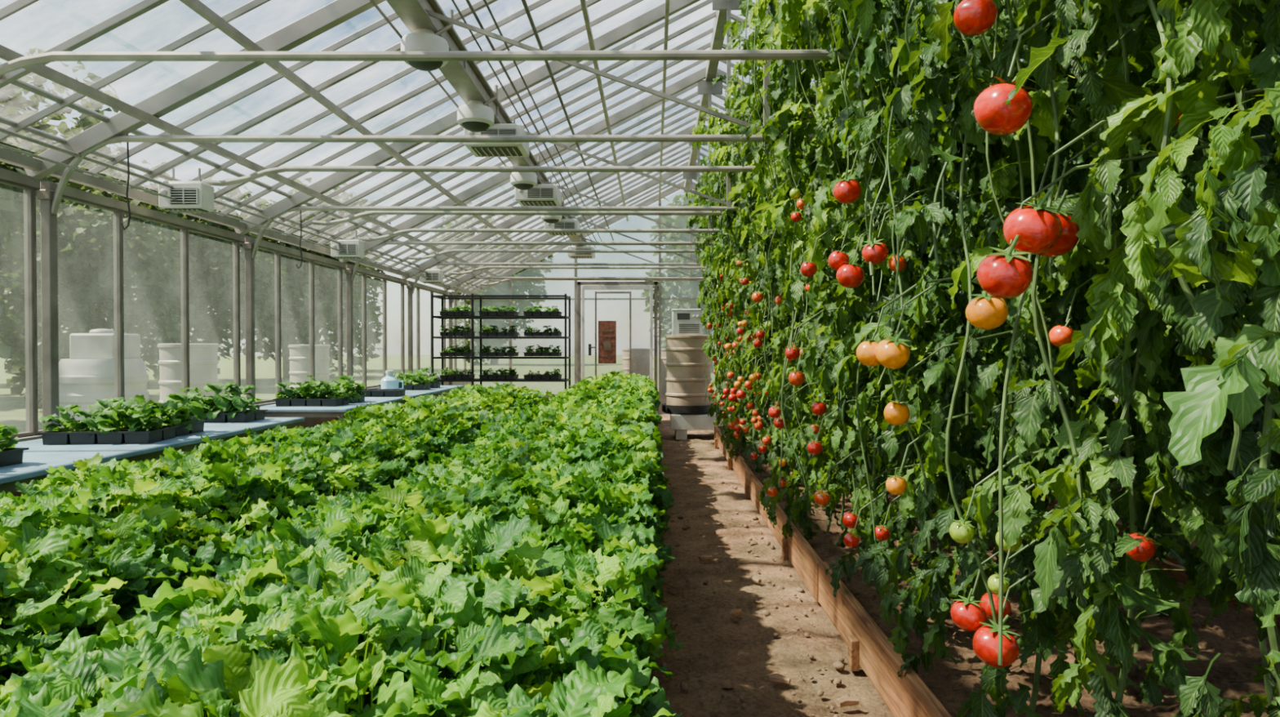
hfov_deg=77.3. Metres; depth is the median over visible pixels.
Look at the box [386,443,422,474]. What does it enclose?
plant
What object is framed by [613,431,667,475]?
plant
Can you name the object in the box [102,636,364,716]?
plant
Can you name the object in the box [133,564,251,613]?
plant
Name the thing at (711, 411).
plant
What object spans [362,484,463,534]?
plant
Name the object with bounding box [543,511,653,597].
plant
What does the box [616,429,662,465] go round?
plant
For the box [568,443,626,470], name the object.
plant
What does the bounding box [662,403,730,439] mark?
stand
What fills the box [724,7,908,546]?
plant
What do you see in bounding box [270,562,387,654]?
plant
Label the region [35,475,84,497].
plant
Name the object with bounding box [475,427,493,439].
plant
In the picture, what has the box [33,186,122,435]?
window
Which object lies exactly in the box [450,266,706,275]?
pipe
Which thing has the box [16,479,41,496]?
plant
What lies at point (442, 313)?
tray
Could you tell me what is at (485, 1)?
cable
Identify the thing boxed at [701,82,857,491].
plant
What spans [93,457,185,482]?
plant
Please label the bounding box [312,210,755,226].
pipe
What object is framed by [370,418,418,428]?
plant
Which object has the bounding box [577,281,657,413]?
door
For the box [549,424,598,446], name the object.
plant
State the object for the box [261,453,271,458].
plant
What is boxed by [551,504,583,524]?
plant
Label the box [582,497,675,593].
plant
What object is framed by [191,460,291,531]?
plant
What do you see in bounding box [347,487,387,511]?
plant
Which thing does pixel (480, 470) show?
plant
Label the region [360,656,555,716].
plant
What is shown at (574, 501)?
plant
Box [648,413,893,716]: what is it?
floor
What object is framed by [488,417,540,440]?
plant
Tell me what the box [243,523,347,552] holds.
plant
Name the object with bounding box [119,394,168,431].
seedling
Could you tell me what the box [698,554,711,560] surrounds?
chip
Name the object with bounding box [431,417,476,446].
plant
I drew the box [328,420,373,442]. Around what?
plant
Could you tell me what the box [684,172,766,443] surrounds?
plant
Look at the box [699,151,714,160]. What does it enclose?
bar
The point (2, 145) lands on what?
pipe
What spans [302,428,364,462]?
plant
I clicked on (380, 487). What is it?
plant
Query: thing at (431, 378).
seedling
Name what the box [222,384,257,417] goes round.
seedling
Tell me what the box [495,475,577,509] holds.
plant
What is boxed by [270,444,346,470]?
plant
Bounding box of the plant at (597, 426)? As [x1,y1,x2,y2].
[589,422,617,431]
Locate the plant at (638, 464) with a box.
[596,448,673,526]
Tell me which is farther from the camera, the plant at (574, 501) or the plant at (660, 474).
the plant at (660, 474)
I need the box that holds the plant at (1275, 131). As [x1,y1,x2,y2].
[1271,124,1278,135]
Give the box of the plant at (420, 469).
[404,461,448,484]
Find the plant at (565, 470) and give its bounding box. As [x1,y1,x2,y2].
[532,462,597,508]
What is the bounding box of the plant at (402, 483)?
[393,477,450,493]
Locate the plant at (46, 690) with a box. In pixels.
[0,635,231,716]
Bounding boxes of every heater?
[158,168,213,213]
[330,230,364,259]
[419,265,443,283]
[463,117,528,157]
[515,177,561,206]
[544,215,580,235]
[567,244,595,258]
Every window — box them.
[0,178,35,439]
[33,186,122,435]
[120,209,188,407]
[186,226,239,396]
[238,240,280,404]
[280,251,314,390]
[313,259,342,377]
[342,266,366,388]
[365,273,386,388]
[386,278,404,374]
[404,283,419,373]
[419,287,433,373]
[433,290,445,377]
[445,293,456,371]
[456,299,466,373]
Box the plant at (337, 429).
[301,426,359,448]
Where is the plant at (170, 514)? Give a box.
[73,496,191,591]
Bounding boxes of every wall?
[0,167,471,496]
[470,182,723,413]
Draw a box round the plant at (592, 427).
[591,425,608,432]
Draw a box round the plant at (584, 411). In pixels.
[573,405,618,427]
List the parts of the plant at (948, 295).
stem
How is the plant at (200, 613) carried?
on the bed
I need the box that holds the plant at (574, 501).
[568,496,617,524]
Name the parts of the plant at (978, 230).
stem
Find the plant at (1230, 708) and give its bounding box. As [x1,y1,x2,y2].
[1106,7,1279,716]
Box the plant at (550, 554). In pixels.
[457,535,586,611]
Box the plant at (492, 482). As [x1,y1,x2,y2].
[463,478,528,502]
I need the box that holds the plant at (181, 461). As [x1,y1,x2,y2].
[139,457,201,476]
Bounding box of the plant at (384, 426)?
[364,425,388,431]
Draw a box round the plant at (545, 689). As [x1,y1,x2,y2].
[506,657,640,716]
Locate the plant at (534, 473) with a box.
[507,466,574,490]
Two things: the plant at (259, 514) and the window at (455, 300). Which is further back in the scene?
the window at (455, 300)
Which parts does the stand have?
leg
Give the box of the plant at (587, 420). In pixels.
[564,414,605,429]
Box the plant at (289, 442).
[278,433,324,445]
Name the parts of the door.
handle, panel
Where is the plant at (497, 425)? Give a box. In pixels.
[489,417,525,432]
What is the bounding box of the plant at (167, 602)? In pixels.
[133,565,321,647]
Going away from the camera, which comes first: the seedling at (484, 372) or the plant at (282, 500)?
the plant at (282, 500)
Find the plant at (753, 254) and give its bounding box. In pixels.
[724,11,896,523]
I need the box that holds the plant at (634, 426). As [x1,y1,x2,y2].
[600,423,639,433]
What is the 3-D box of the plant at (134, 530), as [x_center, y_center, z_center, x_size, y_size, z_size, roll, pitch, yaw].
[-1.321,0.542,2.006,0.311,0.299,0.312,0,1,2]
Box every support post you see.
[36,181,59,431]
[242,236,255,404]
[344,264,353,383]
[406,280,413,372]
[448,292,453,385]
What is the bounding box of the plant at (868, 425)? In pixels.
[826,398,872,474]
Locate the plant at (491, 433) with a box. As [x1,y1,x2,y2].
[484,430,496,438]
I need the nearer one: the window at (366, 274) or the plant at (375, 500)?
the plant at (375, 500)
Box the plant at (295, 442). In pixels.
[273,436,326,451]
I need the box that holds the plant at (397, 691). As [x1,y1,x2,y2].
[302,645,475,716]
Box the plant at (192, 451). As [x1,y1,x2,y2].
[185,448,198,456]
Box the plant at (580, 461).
[559,457,596,465]
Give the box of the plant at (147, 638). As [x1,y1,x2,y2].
[0,630,180,716]
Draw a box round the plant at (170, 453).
[137,441,214,466]
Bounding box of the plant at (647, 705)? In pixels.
[503,618,681,716]
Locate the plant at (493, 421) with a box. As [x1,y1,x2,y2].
[477,417,504,437]
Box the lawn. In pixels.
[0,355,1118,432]
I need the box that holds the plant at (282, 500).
[222,482,303,527]
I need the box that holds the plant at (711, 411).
[688,195,760,433]
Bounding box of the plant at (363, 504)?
[350,490,411,513]
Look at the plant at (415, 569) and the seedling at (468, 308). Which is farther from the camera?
the seedling at (468, 308)
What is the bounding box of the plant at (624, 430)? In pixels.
[609,425,628,435]
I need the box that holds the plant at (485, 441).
[475,435,529,457]
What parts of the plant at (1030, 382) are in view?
stem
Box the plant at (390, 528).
[328,522,404,559]
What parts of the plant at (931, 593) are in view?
stem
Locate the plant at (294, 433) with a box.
[271,424,321,441]
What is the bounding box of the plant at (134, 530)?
[54,507,177,613]
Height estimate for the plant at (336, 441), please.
0.310 m
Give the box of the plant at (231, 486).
[195,457,267,502]
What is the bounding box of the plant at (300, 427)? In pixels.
[263,424,306,439]
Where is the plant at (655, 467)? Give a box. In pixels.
[614,448,666,491]
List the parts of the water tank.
lid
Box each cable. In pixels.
[369,0,570,245]
[451,0,595,248]
[465,0,596,241]
[483,0,602,241]
[521,0,613,240]
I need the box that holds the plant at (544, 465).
[500,457,560,480]
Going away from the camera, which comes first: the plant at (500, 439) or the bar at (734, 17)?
the plant at (500, 439)
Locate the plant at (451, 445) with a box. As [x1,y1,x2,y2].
[426,436,453,458]
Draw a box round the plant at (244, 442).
[211,435,271,457]
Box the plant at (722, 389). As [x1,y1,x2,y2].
[698,163,786,462]
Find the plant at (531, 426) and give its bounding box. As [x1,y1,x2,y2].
[505,421,539,437]
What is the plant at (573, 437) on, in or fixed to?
in the bed
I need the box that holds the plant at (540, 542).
[452,531,544,573]
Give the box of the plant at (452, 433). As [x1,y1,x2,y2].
[429,428,464,453]
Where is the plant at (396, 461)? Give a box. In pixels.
[356,458,408,485]
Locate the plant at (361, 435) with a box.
[345,429,396,461]
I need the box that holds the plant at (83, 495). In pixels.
[22,475,126,528]
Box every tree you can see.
[0,46,208,376]
[0,105,25,275]
[0,107,49,359]
[0,128,190,406]
[95,174,297,382]
[214,197,382,378]
[254,177,391,353]
[428,200,554,364]
[640,173,726,371]
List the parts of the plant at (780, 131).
stem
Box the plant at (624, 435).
[608,431,629,440]
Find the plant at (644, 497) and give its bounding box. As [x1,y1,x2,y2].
[593,480,662,542]
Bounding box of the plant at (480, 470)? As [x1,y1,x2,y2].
[462,461,518,480]
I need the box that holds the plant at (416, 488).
[408,484,444,510]
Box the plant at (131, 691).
[13,662,163,716]
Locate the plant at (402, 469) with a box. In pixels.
[374,457,413,481]
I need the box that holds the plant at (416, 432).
[402,427,443,462]
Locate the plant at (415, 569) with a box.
[318,555,452,644]
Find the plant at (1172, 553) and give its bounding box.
[908,5,1185,615]
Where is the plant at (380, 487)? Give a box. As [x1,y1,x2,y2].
[354,484,385,503]
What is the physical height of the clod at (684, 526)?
0.031 m
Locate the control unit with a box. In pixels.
[671,308,702,334]
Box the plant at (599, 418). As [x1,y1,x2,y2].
[582,411,601,422]
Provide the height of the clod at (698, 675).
0.017 m
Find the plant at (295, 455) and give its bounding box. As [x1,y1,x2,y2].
[257,446,313,469]
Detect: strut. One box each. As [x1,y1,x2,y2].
[425,4,872,133]
[502,0,741,206]
[539,80,722,241]
[566,133,707,262]
[577,172,702,277]
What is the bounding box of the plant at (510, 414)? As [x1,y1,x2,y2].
[502,408,524,423]
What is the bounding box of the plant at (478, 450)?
[464,440,515,465]
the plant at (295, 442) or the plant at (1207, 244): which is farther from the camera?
the plant at (295, 442)
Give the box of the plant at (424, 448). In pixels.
[386,431,434,480]
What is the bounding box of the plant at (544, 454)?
[517,448,566,473]
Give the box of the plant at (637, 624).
[551,606,672,701]
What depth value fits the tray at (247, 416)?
4.82 m
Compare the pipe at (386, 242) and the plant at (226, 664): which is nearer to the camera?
the plant at (226, 664)
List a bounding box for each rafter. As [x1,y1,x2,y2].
[24,0,386,180]
[234,0,700,235]
[338,66,706,262]
[401,123,695,279]
[443,161,688,291]
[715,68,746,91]
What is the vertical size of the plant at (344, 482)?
0.299 m
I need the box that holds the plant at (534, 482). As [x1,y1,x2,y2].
[486,475,541,501]
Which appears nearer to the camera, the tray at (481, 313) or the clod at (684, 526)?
the clod at (684, 526)
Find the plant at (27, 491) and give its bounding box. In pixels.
[0,480,51,506]
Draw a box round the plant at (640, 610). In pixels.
[573,578,662,659]
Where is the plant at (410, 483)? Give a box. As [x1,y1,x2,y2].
[400,475,433,493]
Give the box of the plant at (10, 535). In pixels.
[0,528,91,578]
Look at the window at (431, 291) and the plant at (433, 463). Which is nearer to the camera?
the plant at (433, 463)
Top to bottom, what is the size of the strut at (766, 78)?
1.680 m
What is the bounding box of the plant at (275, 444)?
[250,435,292,450]
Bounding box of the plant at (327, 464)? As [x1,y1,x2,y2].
[285,450,358,494]
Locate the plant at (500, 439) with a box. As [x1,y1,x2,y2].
[491,429,535,450]
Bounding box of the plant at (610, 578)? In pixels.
[525,550,666,671]
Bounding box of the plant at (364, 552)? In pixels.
[346,534,396,559]
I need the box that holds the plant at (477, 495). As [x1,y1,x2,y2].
[410,484,505,513]
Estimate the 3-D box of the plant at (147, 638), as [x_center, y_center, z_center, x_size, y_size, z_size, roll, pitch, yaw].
[-0.775,0.560,1.153,0.325,0.318,0.304,0,1,-16]
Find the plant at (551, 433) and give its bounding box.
[523,427,573,453]
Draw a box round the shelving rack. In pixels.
[431,293,570,395]
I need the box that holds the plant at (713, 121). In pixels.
[691,72,819,469]
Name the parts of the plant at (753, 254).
stem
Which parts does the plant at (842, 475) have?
stem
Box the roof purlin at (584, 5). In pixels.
[580,0,628,221]
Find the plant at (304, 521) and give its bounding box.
[291,504,324,528]
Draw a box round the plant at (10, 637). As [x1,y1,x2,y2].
[0,592,78,685]
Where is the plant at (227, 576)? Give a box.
[224,566,235,582]
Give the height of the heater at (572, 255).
0.264 m
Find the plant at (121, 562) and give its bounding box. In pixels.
[55,537,182,649]
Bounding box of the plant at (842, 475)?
[722,4,966,558]
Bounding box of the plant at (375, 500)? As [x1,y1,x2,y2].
[365,495,440,519]
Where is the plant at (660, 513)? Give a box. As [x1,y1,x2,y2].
[595,478,671,546]
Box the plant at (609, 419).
[590,414,620,428]
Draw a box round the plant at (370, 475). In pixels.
[326,460,377,512]
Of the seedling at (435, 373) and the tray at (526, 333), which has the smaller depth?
the seedling at (435, 373)
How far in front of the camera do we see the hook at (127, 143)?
4.18 m
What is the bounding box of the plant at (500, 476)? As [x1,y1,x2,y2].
[496,472,520,483]
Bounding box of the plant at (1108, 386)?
[1066,305,1140,399]
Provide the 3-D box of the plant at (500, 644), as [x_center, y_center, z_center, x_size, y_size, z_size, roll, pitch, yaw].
[-0.269,0.520,1.164,0.353,0.302,0.352,0,1,10]
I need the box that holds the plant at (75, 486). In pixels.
[35,478,106,511]
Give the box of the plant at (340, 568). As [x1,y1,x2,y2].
[243,554,373,623]
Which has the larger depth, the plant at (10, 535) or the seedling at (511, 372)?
the seedling at (511, 372)
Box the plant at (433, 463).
[409,455,462,475]
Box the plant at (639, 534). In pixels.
[567,517,663,604]
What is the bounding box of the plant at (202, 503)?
[167,475,238,540]
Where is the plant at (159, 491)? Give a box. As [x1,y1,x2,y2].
[75,472,191,533]
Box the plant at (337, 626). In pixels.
[245,591,439,714]
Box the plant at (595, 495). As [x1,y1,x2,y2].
[567,473,667,571]
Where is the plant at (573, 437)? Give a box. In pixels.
[551,425,618,460]
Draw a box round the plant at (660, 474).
[604,443,674,506]
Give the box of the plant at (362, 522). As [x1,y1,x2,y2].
[314,504,399,536]
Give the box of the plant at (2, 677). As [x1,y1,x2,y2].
[0,617,6,694]
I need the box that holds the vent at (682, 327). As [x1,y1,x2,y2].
[679,324,699,332]
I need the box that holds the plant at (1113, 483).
[1084,363,1142,489]
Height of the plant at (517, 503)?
0.308 m
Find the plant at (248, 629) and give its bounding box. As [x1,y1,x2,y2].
[140,603,328,715]
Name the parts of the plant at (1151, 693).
stem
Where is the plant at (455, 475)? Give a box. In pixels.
[418,471,471,488]
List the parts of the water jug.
handle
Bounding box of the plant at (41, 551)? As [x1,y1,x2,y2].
[0,520,93,632]
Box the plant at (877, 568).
[775,0,1067,629]
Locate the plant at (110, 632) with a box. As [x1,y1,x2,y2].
[93,613,217,648]
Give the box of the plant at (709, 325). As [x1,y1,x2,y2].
[681,163,784,444]
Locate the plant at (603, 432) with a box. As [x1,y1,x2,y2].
[576,426,620,437]
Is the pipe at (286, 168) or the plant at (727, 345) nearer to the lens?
the pipe at (286, 168)
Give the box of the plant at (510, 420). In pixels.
[503,408,547,427]
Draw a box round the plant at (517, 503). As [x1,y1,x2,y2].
[452,480,534,520]
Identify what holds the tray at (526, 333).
on the shelving rack
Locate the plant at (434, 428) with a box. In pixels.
[394,419,442,437]
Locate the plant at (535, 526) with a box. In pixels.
[497,518,571,554]
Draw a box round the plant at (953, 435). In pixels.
[813,79,959,505]
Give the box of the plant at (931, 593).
[826,0,1192,716]
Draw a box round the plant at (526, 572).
[495,560,608,623]
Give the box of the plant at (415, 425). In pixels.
[393,422,426,432]
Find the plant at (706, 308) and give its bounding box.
[685,174,786,436]
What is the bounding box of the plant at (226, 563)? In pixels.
[207,532,294,582]
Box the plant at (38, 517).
[0,490,98,568]
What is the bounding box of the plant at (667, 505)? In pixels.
[613,467,668,519]
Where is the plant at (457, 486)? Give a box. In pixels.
[413,485,461,492]
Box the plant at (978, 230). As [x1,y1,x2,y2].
[877,26,1008,547]
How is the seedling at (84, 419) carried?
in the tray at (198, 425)
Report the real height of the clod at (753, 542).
0.030 m
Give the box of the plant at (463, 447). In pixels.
[440,441,478,463]
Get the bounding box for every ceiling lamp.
[400,8,453,71]
[457,84,497,132]
[510,155,540,190]
[541,196,564,223]
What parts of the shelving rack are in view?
rack post, rack post, rack post, rack post, shelf, shelf, shelf, shelf, shelf, rack post, rack post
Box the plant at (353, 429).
[332,426,382,443]
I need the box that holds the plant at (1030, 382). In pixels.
[875,0,1279,716]
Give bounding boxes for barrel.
[157,343,219,403]
[288,344,330,389]
[622,347,653,380]
[661,348,666,394]
[664,334,712,405]
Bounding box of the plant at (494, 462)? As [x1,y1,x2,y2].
[448,451,502,474]
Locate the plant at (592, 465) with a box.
[550,459,605,479]
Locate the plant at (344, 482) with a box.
[294,462,359,500]
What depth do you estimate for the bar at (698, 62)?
7.77 m
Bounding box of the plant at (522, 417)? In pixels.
[511,404,553,427]
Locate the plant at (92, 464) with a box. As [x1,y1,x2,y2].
[33,452,136,490]
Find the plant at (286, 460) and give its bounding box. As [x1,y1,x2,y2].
[263,456,292,471]
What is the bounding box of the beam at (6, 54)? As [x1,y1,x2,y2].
[0,44,507,282]
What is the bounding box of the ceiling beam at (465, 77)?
[386,0,586,245]
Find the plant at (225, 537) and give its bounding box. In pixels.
[162,516,236,578]
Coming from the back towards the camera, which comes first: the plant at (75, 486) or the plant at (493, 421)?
the plant at (493, 421)
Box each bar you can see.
[0,0,39,20]
[0,0,168,88]
[0,0,271,141]
[84,12,399,176]
[123,0,497,188]
[188,0,551,181]
[213,0,601,199]
[217,0,643,216]
[267,0,712,230]
[281,10,716,235]
[301,27,713,240]
[315,41,711,246]
[349,60,706,239]
[364,82,697,255]
[367,91,697,262]
[377,98,700,264]
[387,109,697,267]
[399,115,697,270]
[417,142,678,274]
[435,142,688,269]
[441,156,688,283]
[443,145,691,273]
[443,150,690,279]
[460,173,683,288]
[462,177,683,289]
[467,180,684,291]
[475,173,679,276]
[699,146,712,152]
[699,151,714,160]
[711,101,726,111]
[713,94,724,100]
[719,60,751,75]
[722,43,812,88]
[731,13,757,30]
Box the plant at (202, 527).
[160,505,221,575]
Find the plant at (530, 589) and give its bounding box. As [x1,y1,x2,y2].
[439,568,566,650]
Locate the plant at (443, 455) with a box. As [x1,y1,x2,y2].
[442,453,454,460]
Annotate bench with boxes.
[0,417,305,493]
[247,385,465,420]
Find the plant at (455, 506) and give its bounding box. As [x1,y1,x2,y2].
[426,497,522,536]
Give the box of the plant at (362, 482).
[337,461,382,488]
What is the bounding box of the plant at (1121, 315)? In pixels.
[931,0,1279,716]
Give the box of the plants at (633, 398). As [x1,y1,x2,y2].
[316,369,663,451]
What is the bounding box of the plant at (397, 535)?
[386,515,456,570]
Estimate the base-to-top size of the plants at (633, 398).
0.496 m
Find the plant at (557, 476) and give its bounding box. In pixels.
[553,472,617,522]
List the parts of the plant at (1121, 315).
stem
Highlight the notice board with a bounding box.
[598,320,616,363]
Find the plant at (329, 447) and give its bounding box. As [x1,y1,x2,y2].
[272,444,332,459]
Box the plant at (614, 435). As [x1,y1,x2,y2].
[578,428,631,452]
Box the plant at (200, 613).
[172,584,310,715]
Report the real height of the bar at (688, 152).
1.929 m
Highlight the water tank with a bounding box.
[58,328,149,426]
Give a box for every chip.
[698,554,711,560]
[728,608,742,617]
[751,575,761,583]
[768,672,791,684]
[835,695,859,706]
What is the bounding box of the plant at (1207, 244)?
[1099,0,1279,675]
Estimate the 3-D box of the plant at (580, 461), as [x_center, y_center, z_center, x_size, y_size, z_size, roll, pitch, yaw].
[-0.239,0.537,3.316,0.322,0.255,0.301,0,1,-19]
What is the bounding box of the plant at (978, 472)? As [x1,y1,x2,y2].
[811,73,999,514]
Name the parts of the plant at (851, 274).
stem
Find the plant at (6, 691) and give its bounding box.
[0,661,105,707]
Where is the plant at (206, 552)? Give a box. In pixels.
[156,533,237,589]
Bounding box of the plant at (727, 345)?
[691,122,801,465]
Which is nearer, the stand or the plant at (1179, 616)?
the plant at (1179, 616)
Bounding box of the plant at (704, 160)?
[698,152,771,453]
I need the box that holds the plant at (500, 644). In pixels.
[346,607,545,714]
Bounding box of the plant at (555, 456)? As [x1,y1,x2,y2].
[503,448,564,467]
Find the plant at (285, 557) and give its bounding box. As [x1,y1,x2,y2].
[228,540,378,622]
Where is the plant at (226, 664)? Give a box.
[140,640,363,716]
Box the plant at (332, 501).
[279,492,366,529]
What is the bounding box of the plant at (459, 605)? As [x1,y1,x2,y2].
[337,564,524,678]
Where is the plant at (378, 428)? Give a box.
[368,425,399,432]
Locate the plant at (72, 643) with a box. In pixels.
[9,626,141,681]
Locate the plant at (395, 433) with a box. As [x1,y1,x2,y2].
[364,425,406,453]
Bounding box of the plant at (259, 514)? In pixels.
[186,496,280,542]
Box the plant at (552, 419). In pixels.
[537,411,585,429]
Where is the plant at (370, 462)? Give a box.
[344,456,399,488]
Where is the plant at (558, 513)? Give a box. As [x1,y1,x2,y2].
[524,493,613,552]
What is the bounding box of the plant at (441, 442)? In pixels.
[420,435,448,465]
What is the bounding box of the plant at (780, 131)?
[737,0,979,596]
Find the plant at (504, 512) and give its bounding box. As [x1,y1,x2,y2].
[475,495,553,546]
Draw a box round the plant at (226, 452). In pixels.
[193,434,273,466]
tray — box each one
[0,447,29,466]
[37,425,179,444]
[109,419,208,436]
[179,408,267,422]
[273,396,351,406]
[297,394,366,403]
[348,388,407,396]
[377,383,431,390]
[429,382,441,388]
[438,311,475,315]
[438,331,475,336]
[439,351,475,355]
[439,373,475,378]
[478,311,518,315]
[478,331,519,336]
[478,351,519,355]
[478,373,519,378]
[522,311,562,315]
[522,331,562,336]
[522,351,562,355]
[522,373,562,378]
[662,403,711,414]
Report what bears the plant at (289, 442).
on the bed
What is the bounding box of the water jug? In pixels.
[380,369,403,388]
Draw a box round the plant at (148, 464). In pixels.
[124,458,154,471]
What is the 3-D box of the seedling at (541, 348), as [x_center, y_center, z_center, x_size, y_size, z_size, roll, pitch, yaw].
[-1.350,-0.130,10.800,0.118,0.122,0.140,0,1,3]
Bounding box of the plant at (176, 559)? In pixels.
[75,537,214,648]
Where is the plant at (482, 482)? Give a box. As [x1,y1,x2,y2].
[414,472,506,490]
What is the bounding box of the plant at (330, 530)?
[224,506,372,593]
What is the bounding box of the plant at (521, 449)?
[474,444,532,466]
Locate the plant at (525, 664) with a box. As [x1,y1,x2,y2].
[439,613,602,698]
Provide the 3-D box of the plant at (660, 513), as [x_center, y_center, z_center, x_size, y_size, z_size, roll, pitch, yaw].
[-0.058,0.587,3.004,0.346,0.287,0.323,0,1,-18]
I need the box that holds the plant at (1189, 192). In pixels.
[1181,178,1224,501]
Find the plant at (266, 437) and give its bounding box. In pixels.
[244,427,290,447]
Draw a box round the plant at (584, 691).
[473,659,675,716]
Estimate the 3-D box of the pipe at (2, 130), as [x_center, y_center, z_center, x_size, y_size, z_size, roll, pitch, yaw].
[-2.817,-1.068,6.685,0.020,0.019,14.500,0,1,1]
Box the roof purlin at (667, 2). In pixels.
[658,0,669,204]
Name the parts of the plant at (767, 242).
stem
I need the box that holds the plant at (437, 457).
[421,446,472,466]
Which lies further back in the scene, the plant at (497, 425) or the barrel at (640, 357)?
the barrel at (640, 357)
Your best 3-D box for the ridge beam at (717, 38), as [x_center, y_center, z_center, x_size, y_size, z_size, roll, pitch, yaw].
[0.682,-2.837,6.603,0.090,0.120,14.500,0,1,1]
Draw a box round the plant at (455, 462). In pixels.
[440,457,472,476]
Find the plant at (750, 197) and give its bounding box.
[713,59,856,507]
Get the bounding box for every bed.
[714,426,1279,716]
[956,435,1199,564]
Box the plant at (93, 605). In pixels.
[0,559,134,679]
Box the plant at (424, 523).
[368,510,488,575]
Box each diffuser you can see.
[408,61,443,71]
[462,120,489,132]
[513,183,533,190]
[543,218,559,223]
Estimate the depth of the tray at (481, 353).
10.56 m
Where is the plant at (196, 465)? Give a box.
[142,457,217,518]
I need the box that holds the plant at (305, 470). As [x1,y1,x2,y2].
[252,458,328,496]
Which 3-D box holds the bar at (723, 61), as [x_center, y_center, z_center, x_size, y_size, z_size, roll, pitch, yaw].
[2.586,-1.981,7.718,3.783,1.929,0.012,0,1,1]
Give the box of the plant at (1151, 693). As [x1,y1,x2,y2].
[1050,0,1279,715]
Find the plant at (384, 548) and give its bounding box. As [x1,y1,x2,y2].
[323,533,446,585]
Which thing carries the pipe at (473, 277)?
attached to the rafter at (665, 175)
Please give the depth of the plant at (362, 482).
3.32 m
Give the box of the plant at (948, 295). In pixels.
[900,26,1116,559]
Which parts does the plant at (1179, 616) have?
stem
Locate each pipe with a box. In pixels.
[0,48,1027,75]
[0,75,494,281]
[0,115,481,288]
[0,127,485,292]
[0,143,482,294]
[51,133,851,214]
[201,165,773,186]
[251,205,752,258]
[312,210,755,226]
[351,240,722,280]
[357,228,719,241]
[408,248,702,260]
[411,262,703,293]
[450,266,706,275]
[452,276,705,302]
[480,279,705,285]
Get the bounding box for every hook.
[120,133,130,230]
[295,210,302,268]
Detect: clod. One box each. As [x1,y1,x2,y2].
[660,661,666,666]
[670,589,677,595]
[670,620,678,626]
[680,681,688,689]
[682,524,688,529]
[696,672,702,677]
[697,698,704,703]
[721,678,733,688]
[724,675,733,680]
[738,694,744,700]
[750,540,758,544]
[762,609,770,616]
[772,632,778,636]
[776,585,784,590]
[795,586,804,591]
[817,689,823,696]
[832,660,844,671]
[833,677,841,684]
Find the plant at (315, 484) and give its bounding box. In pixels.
[284,469,331,497]
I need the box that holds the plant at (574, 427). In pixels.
[532,422,583,439]
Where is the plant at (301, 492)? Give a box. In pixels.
[240,475,321,536]
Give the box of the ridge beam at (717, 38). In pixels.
[684,10,726,192]
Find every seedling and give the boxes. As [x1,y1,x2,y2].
[0,422,20,451]
[37,404,80,431]
[71,408,102,431]
[82,400,121,421]
[88,396,125,429]
[88,398,138,435]
[104,400,130,416]
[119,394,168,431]
[136,400,177,429]
[150,400,181,422]
[161,402,192,430]
[163,391,209,426]
[179,386,213,413]
[187,395,205,404]
[200,381,237,418]
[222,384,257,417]
[247,398,262,410]
[274,382,296,402]
[293,382,311,398]
[301,374,332,398]
[315,386,329,398]
[320,379,333,387]
[323,378,344,396]
[324,378,353,401]
[324,387,338,398]
[337,374,364,399]
[345,378,367,395]
[394,371,408,384]
[402,373,415,386]
[404,369,419,382]
[411,371,429,384]
[416,366,432,377]
[427,376,435,384]
[428,372,440,383]
[439,324,448,331]
[440,368,448,374]
[443,367,452,374]
[447,345,456,351]
[447,368,456,374]
[454,324,464,331]
[454,345,464,351]
[455,304,463,311]
[462,304,471,312]
[462,325,471,331]
[462,345,471,353]
[480,325,488,331]
[480,344,488,351]
[480,369,488,374]
[483,368,492,374]
[489,324,497,331]
[492,346,498,351]
[497,305,506,311]
[497,346,506,351]
[497,367,506,374]
[506,305,515,311]
[506,346,515,351]
[506,367,515,374]
[508,324,517,332]
[524,306,533,311]
[524,326,533,331]
[524,346,532,351]
[527,345,534,351]
[533,303,542,311]
[536,344,544,351]
[542,305,551,311]
[542,324,552,331]
[543,346,549,351]
[551,305,560,313]
[551,346,559,351]
[551,368,559,374]
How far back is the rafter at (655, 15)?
6.08 m
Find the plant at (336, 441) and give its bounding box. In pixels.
[306,435,356,462]
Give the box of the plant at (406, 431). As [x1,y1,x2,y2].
[367,426,421,462]
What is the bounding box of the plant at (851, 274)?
[790,0,1112,671]
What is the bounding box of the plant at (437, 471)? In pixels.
[414,462,462,488]
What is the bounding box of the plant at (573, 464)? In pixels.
[566,462,615,483]
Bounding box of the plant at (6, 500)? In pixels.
[0,496,22,519]
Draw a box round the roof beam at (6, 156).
[0,147,475,294]
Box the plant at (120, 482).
[97,477,189,511]
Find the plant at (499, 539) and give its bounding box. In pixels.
[404,511,555,594]
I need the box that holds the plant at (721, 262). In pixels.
[697,91,802,472]
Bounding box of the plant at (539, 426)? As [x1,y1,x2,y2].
[506,420,543,429]
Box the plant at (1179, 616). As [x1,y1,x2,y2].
[989,3,1275,657]
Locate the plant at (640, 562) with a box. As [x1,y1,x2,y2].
[582,543,684,651]
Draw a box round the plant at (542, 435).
[525,428,562,446]
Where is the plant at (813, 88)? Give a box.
[812,77,958,469]
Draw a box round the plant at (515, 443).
[494,435,548,459]
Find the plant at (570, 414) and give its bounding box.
[542,412,583,426]
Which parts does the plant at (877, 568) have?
stem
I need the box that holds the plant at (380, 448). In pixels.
[338,439,391,462]
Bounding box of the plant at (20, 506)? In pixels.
[10,497,51,528]
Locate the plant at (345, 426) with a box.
[329,421,352,431]
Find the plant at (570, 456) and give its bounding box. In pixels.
[533,442,591,463]
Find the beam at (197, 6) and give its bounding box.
[179,0,542,262]
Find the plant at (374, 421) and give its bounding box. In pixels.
[338,417,384,427]

